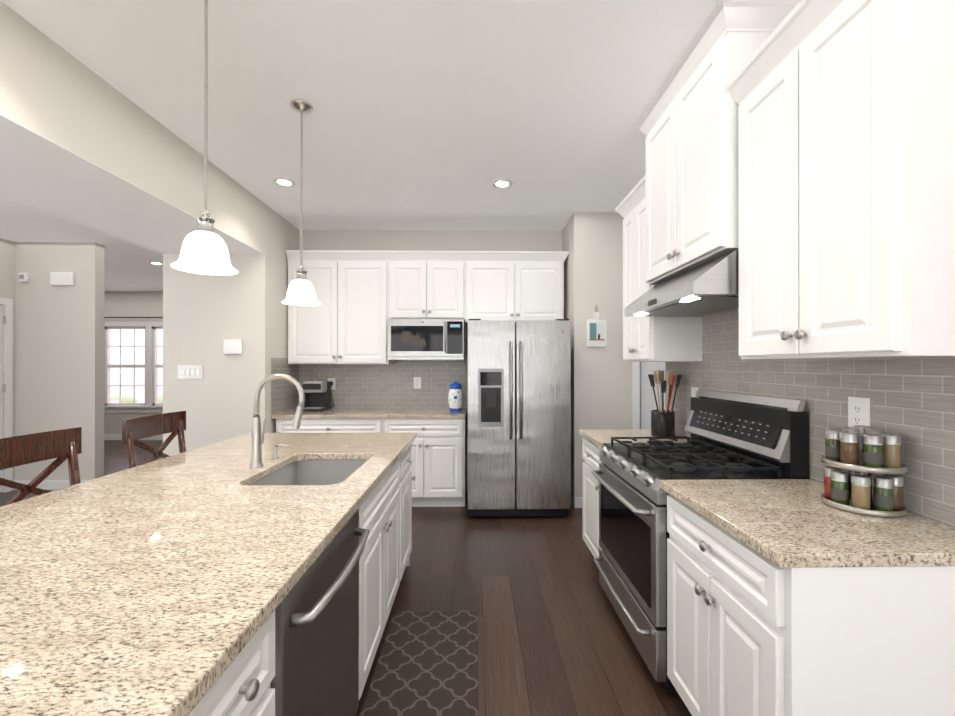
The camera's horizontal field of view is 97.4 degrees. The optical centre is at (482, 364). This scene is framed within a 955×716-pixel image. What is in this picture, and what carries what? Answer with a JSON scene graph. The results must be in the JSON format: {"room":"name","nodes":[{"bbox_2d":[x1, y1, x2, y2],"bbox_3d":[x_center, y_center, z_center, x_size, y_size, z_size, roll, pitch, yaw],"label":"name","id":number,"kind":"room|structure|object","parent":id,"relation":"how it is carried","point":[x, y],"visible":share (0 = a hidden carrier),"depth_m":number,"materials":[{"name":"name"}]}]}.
{"room":"kitchen","nodes":[
{"label":"kitchen","id":0,"kind":"room"},
{"bbox_2d":[0,238,14,492],"bbox_3d":[-5.236,0.006,0.720,0.139,2.780,8.230,0,0,-1],"label":"wall","id":1,"kind":"structure","parent":0,"point":[7,338],"depth_m":4.62,"materials":[{"name":"white paint"}]},
{"bbox_2d":[13,242,104,489],"bbox_3d":[-6.300,0.014,4.752,3.870,2.780,0.135,0,0,-1],"label":"wall","id":2,"kind":"structure","parent":0,"point":[59,357],"depth_m":4.72,"materials":[{"name":"white paint"}]},
{"bbox_2d":[0,196,162,290],"bbox_3d":[-5.097,-1.405,2.360,6.200,0.050,11.500,0,0,-1],"label":"ceiling","id":3,"kind":"structure","parent":0,"point":[128,266],"depth_m":4.66,"materials":[{"name":"white paint"}]},
{"bbox_2d":[148,261,162,264],"bbox_3d":[-4.409,-1.371,5.682,0.173,0.007,0.173,0,0,-10],"label":"recessed light","id":4,"kind":"object","parent":3,"relation":"in","point":[156,263],"visible":0.25,"depth_m":5.64,"materials":[{"name":"white"}]},
{"bbox_2d":[0,0,264,253],"bbox_3d":[-2.433,-1.293,0.277,0.940,0.522,7.250,0,0,-1],"label":"soffit beam","id":5,"kind":"structure","parent":0,"point":[82,144],"depth_m":2.37,"materials":[{"name":"white paint"}]},
{"bbox_2d":[104,291,162,439],"bbox_3d":[-5.185,0.020,7.930,6.200,2.780,0.155,0,0,-1],"label":"wall","id":6,"kind":"structure","parent":0,"point":[133,303],"depth_m":7.82,"materials":[{"name":"white paint"}]},
{"bbox_2d":[104,322,162,412],"bbox_3d":[-6.233,0.050,7.820,1.880,1.700,0.060,0,0,-1],"label":"window","id":7,"kind":"structure","parent":6,"relation":"in","point":[151,366],"depth_m":7.78,"materials":[{"name":"white"}]},
{"bbox_2d":[104,317,162,317],"bbox_3d":[-6.233,-0.870,7.796,2.244,0.044,0.111,0,0,-1],"label":"rail","id":8,"kind":"object","parent":6,"relation":"attached to","point":[133,317],"visible":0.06,"depth_m":7.75,"materials":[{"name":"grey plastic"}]},
{"bbox_2d":[163,204,298,455],"bbox_3d":[-2.524,-0.069,6.017,0.940,2.950,4.265,0,0,-1],"label":"wall","id":9,"kind":"structure","parent":0,"point":[204,316],"depth_m":3.90,"materials":[{"name":"white paint"}]},
{"bbox_2d":[178,365,202,378],"bbox_3d":[-2.700,0.069,3.891,0.220,0.120,0.011,0,0,-1],"label":"light switch","id":10,"kind":"object","parent":9,"relation":"attached to","point":[184,371],"depth_m":3.89,"materials":[{"name":"white plastic"}]},
{"bbox_2d":[223,339,241,353],"bbox_3d":[-2.310,-0.165,3.887,0.160,0.135,0.030,0,0,-1],"label":"thermostat","id":11,"kind":"object","parent":9,"relation":"attached to","point":[230,346],"depth_m":3.87,"materials":[{"name":"white plastic"}]},
{"bbox_2d":[271,357,298,414],"bbox_3d":[-2.025,0.208,4.333,0.006,0.549,0.634,0,0,-1],"label":"backsplash","id":12,"kind":"structure","parent":9,"relation":"attached to","point":[284,395],"depth_m":4.27,"materials":[{"name":"tile"}]},
{"bbox_2d":[0,440,691,715],"bbox_3d":[-2.397,1.425,2.398,11.600,0.050,11.500,0,0,-1],"label":"floor","id":13,"kind":"structure","parent":0,"point":[554,638],"depth_m":2.42,"materials":[{"name":"brown wood"}]},
{"bbox_2d":[0,427,81,505],"bbox_3d":[-1.778,0.853,1.824,0.479,1.093,0.480,0,0,-1],"label":"bar stool","id":14,"kind":"object","parent":13,"relation":"on","point":[62,445],"visible":0.29,"depth_m":1.89,"materials":[{"name":"brown wood"}]},
{"bbox_2d":[122,411,185,468],"bbox_3d":[-1.790,0.854,2.568,0.479,1.093,0.480,0,0,-1],"label":"bar stool","id":15,"kind":"object","parent":13,"relation":"on","point":[134,430],"visible":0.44,"depth_m":2.54,"materials":[{"name":"brown wood"}]},
{"bbox_2d":[192,709,199,715],"bbox_3d":[-0.840,0.954,0.361,0.791,0.885,0.515,0,0,-1],"label":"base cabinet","id":16,"kind":"object","parent":13,"relation":"on","point":[197,713],"depth_m":0.66,"materials":[{"name":"white wood"}]},
{"bbox_2d":[200,609,279,715],"bbox_3d":[-0.846,0.954,0.767,0.791,0.885,0.298,0,0,-1],"label":"base cabinet","id":17,"kind":"object","parent":13,"relation":"on","point":[251,687],"depth_m":0.83,"materials":[{"name":"white wood"}]},
{"bbox_2d":[280,505,363,715],"bbox_3d":[-0.852,0.955,1.251,0.794,0.885,0.670,0,0,-1],"label":"dishwasher","id":18,"kind":"object","parent":13,"relation":"on","point":[322,622],"depth_m":1.23,"materials":[{"name":"grey metal"}]},
{"bbox_2d":[0,433,415,715],"bbox_3d":[-1.031,0.496,1.496,1.182,0.035,2.950,0,0,-1],"label":"countertop","id":19,"kind":"structure","parent":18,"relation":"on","point":[136,591],"depth_m":0.99,"materials":[{"name":"beige stone"}]},
{"bbox_2d":[244,373,304,468],"bbox_3d":[-0.957,0.260,1.976,0.252,0.437,0.093,0,0,-1],"label":"faucet","id":20,"kind":"object","parent":19,"relation":"on","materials":[{"name":"silver metal"}]},
{"bbox_2d":[248,457,379,520],"bbox_3d":[-0.783,0.621,1.965,0.440,0.237,0.624,0,0,-1],"label":"sink","id":21,"kind":"object","parent":19,"relation":"in","point":[301,470],"depth_m":2.27,"materials":[{"name":"grey metal"}]},
{"bbox_2d":[276,420,382,432],"bbox_3d":[-1.479,0.961,4.344,1.029,0.885,0.625,0,0,-1],"label":"base cabinet","id":22,"kind":"object","parent":13,"relation":"on","point":[282,426],"depth_m":4.04,"materials":[{"name":"white wood"}]},
{"bbox_2d":[364,441,415,608],"bbox_3d":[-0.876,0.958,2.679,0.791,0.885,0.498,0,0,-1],"label":"base cabinet","id":23,"kind":"object","parent":13,"relation":"on","point":[388,529],"depth_m":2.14,"materials":[{"name":"white wood"}]},
{"bbox_2d":[360,611,477,715],"bbox_3d":[-0.253,1.392,1.847,0.470,0.012,1.030,0,0,-1],"label":"rug","id":24,"kind":"object","parent":13,"relation":"on","point":[427,663],"visible":0.96,"depth_m":1.91,"materials":[{"name":"fabric"}]},
{"bbox_2d":[383,420,465,506],"bbox_3d":[-0.568,0.961,4.358,0.794,0.885,0.625,0,0,-1],"label":"base cabinet","id":25,"kind":"object","parent":13,"relation":"on","point":[438,466],"depth_m":4.05,"materials":[{"name":"white wood"}]},
{"bbox_2d":[271,408,466,419],"bbox_3d":[-1.094,0.501,4.344,1.852,0.035,0.639,0,0,-1],"label":"countertop","id":26,"kind":"structure","parent":25,"relation":"on","point":[334,413],"depth_m":4.07,"materials":[{"name":"beige stone"}]},
{"bbox_2d":[301,380,333,411],"bbox_3d":[-1.771,0.324,4.472,0.288,0.318,0.344,0,0,-1],"label":"coffee maker","id":27,"kind":"object","parent":26,"relation":"on","point":[318,395],"visible":0.98,"depth_m":4.45,"materials":[{"name":"grey plastic"}]},
{"bbox_2d":[448,382,463,410],"bbox_3d":[-0.276,0.331,4.383,0.164,0.303,0.165,0,0,-1],"label":"ceramic canister","id":28,"kind":"object","parent":26,"relation":"on","point":[455,398],"visible":1,"depth_m":4.32,"materials":[{"name":"blue"}]},
{"bbox_2d":[468,319,570,516],"bbox_3d":[0.327,0.495,4.186,0.930,1.815,0.954,0,0,-1],"label":"refrigerator","id":29,"kind":"object","parent":13,"relation":"on","point":[519,417],"visible":1,"depth_m":3.77,"materials":[{"name":"grey metal"}]},
{"bbox_2d":[582,437,603,562],"bbox_3d":[1.051,0.958,2.851,0.625,0.885,0.515,0,0,-1],"label":"base cabinet","id":30,"kind":"object","parent":13,"relation":"on","point":[590,485],"depth_m":2.86,"materials":[{"name":"white wood"}]},
{"bbox_2d":[579,429,690,448],"bbox_3d":[1.042,0.498,2.856,0.643,0.035,0.527,0,0,-1],"label":"countertop","id":31,"kind":"structure","parent":30,"relation":"on","point":[597,437],"depth_m":2.84,"materials":[{"name":"beige stone"}]},
{"bbox_2d":[648,370,681,436],"bbox_3d":[1.228,0.260,2.827,0.210,0.440,0.172,0,0,-1],"label":"utensil crock","id":32,"kind":"object","parent":31,"relation":"on","point":[662,422],"visible":0.98,"depth_m":2.79,"materials":[{"name":"black ceramic"}]},
{"bbox_2d":[591,390,808,693],"bbox_3d":[1.009,0.777,2.172,0.721,1.245,0.822,0,0,-1],"label":"gas range","id":33,"kind":"object","parent":13,"relation":"on","point":[738,436],"visible":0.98,"depth_m":1.98,"materials":[{"name":"silver metal"}]},
{"bbox_2d":[667,497,954,715],"bbox_3d":[1.074,0.955,1.406,0.625,0.885,0.685,0,0,-1],"label":"base cabinet","id":34,"kind":"object","parent":13,"relation":"on","point":[792,597],"depth_m":1.07,"materials":[{"name":"white wood"}]},
{"bbox_2d":[660,479,954,568],"bbox_3d":[1.065,0.495,1.406,0.643,0.035,0.693,0,0,-1],"label":"countertop","id":35,"kind":"structure","parent":34,"relation":"on","point":[780,520],"depth_m":1.25,"materials":[{"name":"beige stone"}]},
{"bbox_2d":[821,425,906,517],"bbox_3d":[1.274,0.341,1.408,0.214,0.271,0.214,0,0,-1],"label":"spice rack","id":36,"kind":"object","parent":35,"relation":"on","point":[862,453],"visible":1,"depth_m":1.34,"materials":[{"name":"silver metal"}]},
{"bbox_2d":[1,0,718,230],"bbox_3d":[0.729,-1.528,0.803,5.400,0.050,8.200,0,0,-1],"label":"ceiling","id":37,"kind":"structure","parent":0,"point":[433,114],"depth_m":2.31,"materials":[{"name":"white paint"}]},
{"bbox_2d":[171,0,237,275],"bbox_3d":[-1.034,-0.928,1.571,0.212,1.146,0.212,0,0,-1],"label":"pendant light","id":38,"kind":"object","parent":37,"relation":"hanging from","point":[204,250],"visible":1,"depth_m":1.56,"materials":[{"name":"white glass"}]},
{"bbox_2d":[273,177,295,186],"bbox_3d":[-1.624,-1.495,3.446,0.173,0.007,0.173,0,0,-10],"label":"recessed light","id":39,"kind":"object","parent":37,"relation":"in","point":[281,181],"depth_m":3.44,"materials":[{"name":"white"}]},
{"bbox_2d":[281,99,320,305],"bbox_3d":[-1.048,-0.927,2.434,0.212,1.146,0.212,0,0,-1],"label":"pendant light","id":40,"kind":"object","parent":37,"relation":"hanging from","point":[300,291],"visible":1,"depth_m":2.42,"materials":[{"name":"white glass"}]},
{"bbox_2d":[492,179,512,187],"bbox_3d":[0.166,-1.495,3.474,0.173,0.007,0.173,0,0,-10],"label":"recessed light","id":41,"kind":"object","parent":37,"relation":"in","point":[497,183],"depth_m":3.46,"materials":[{"name":"white"}]},
{"bbox_2d":[299,230,561,489],"bbox_3d":[-0.570,-0.046,4.740,2.928,2.900,0.120,0,0,-1],"label":"wall","id":42,"kind":"structure","parent":0,"point":[416,240],"depth_m":4.68,"materials":[{"name":"white paint"}]},
{"bbox_2d":[299,359,466,407],"bbox_3d":[-1.100,0.208,4.668,1.854,0.549,0.006,0,0,-1],"label":"backsplash","id":43,"kind":"structure","parent":42,"relation":"attached to","point":[374,385],"depth_m":4.67,"materials":[{"name":"tile"}]},
{"bbox_2d":[328,378,334,389],"bbox_3d":[-1.669,0.214,4.652,0.082,0.128,0.008,0,0,-1],"label":"outlet","id":44,"kind":"object","parent":43,"relation":"attached to","point":[329,379],"depth_m":4.65,"materials":[{"name":"white plastic"}]},
{"bbox_2d":[414,377,420,388],"bbox_3d":[-0.721,0.203,4.667,0.082,0.128,0.008,0,0,-1],"label":"outlet","id":45,"kind":"object","parent":43,"relation":"attached to","point":[417,380],"depth_m":4.66,"materials":[{"name":"white plastic"}]},
{"bbox_2d":[388,318,464,359],"bbox_3d":[-0.577,-0.259,4.448,0.775,0.420,0.450,0,0,-1],"label":"microwave","id":46,"kind":"object","parent":42,"relation":"attached to","point":[424,339],"visible":1,"depth_m":4.27,"materials":[{"name":"silver metal"}]},
{"bbox_2d":[285,250,568,363],"bbox_3d":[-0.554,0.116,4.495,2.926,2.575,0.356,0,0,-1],"label":"upper cabinet","id":47,"kind":"object","parent":42,"relation":"attached to","point":[362,296],"visible":1,"depth_m":4.35,"materials":[{"name":"white wood"}]},
{"bbox_2d":[562,212,664,507],"bbox_3d":[2.134,-0.046,4.485,2.472,2.900,0.715,0,0,-1],"label":"wall","id":48,"kind":"structure","parent":0,"point":[611,388],"depth_m":4.13,"materials":[{"name":"white paint"}]},
{"bbox_2d":[587,305,606,346],"bbox_3d":[1.124,-0.376,4.117,0.196,0.408,0.019,0,0,-1],"label":"wall art","id":49,"kind":"object","parent":48,"relation":"attached to","point":[596,331],"visible":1,"depth_m":4.11,"materials":[{"name":"white paper"}]},
{"bbox_3d":[2.422,-0.054,0.437,2.025,2.900,7.420,0,0,-1],"label":"wall","id":50,"kind":"structure","parent":0,"visible":0},
{"bbox_2d":[619,184,701,361],"bbox_3d":[1.201,-0.597,2.859,0.325,1.155,0.510,0,0,-1],"label":"upper cabinet","id":51,"kind":"object","parent":50,"relation":"attached to","point":[645,339],"depth_m":2.74,"materials":[{"name":"white wood"}]},
{"bbox_2d":[625,249,738,316],"bbox_3d":[1.126,-0.388,2.177,0.496,0.197,0.816,0,0,-1],"label":"range hood","id":52,"kind":"object","parent":50,"relation":"attached to","point":[711,287],"visible":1,"depth_m":1.95,"materials":[{"name":"silver metal"}]},
{"bbox_2d":[639,0,794,287],"bbox_3d":[1.189,-0.996,2.179,0.370,1.010,0.820,0,0,-1],"label":"upper cabinet","id":53,"kind":"object","parent":50,"relation":"attached to","point":[685,188],"depth_m":1.97,"materials":[{"name":"white wood"}]},
{"bbox_2d":[665,309,954,526],"bbox_3d":[1.381,0.134,2.014,0.006,1.330,2.208,0,0,-1],"label":"backsplash","id":54,"kind":"structure","parent":50,"relation":"attached to","point":[912,401],"depth_m":1.53,"materials":[{"name":"tile"}]},
{"bbox_2d":[691,387,698,396],"bbox_3d":[1.362,0.211,2.692,0.010,0.128,0.082,0,0,-1],"label":"outlet","id":55,"kind":"object","parent":54,"relation":"attached to","point":[694,390],"depth_m":2.69,"materials":[{"name":"white plastic"}]},
{"bbox_2d":[848,397,869,428],"bbox_3d":[1.381,0.185,1.541,0.008,0.128,0.082,0,0,-1],"label":"outlet","id":56,"kind":"object","parent":54,"relation":"attached to","point":[858,410],"depth_m":1.54,"materials":[{"name":"white plastic"}]},
{"bbox_2d":[731,0,954,358],"bbox_3d":[1.224,-0.600,1.414,0.325,1.155,0.680,0,0,-1],"label":"upper cabinet","id":57,"kind":"object","parent":50,"relation":"attached to","point":[800,155],"depth_m":1.22,"materials":[{"name":"white wood"}]},
{"label":"outside","id":58,"kind":"structure","parent":0,"visible":0},
{"bbox_2d":[110,329,162,402],"bbox_3d":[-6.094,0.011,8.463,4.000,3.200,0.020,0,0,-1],"label":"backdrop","id":59,"kind":"structure","parent":58,"point":[127,358],"depth_m":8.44,"materials":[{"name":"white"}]}
]}

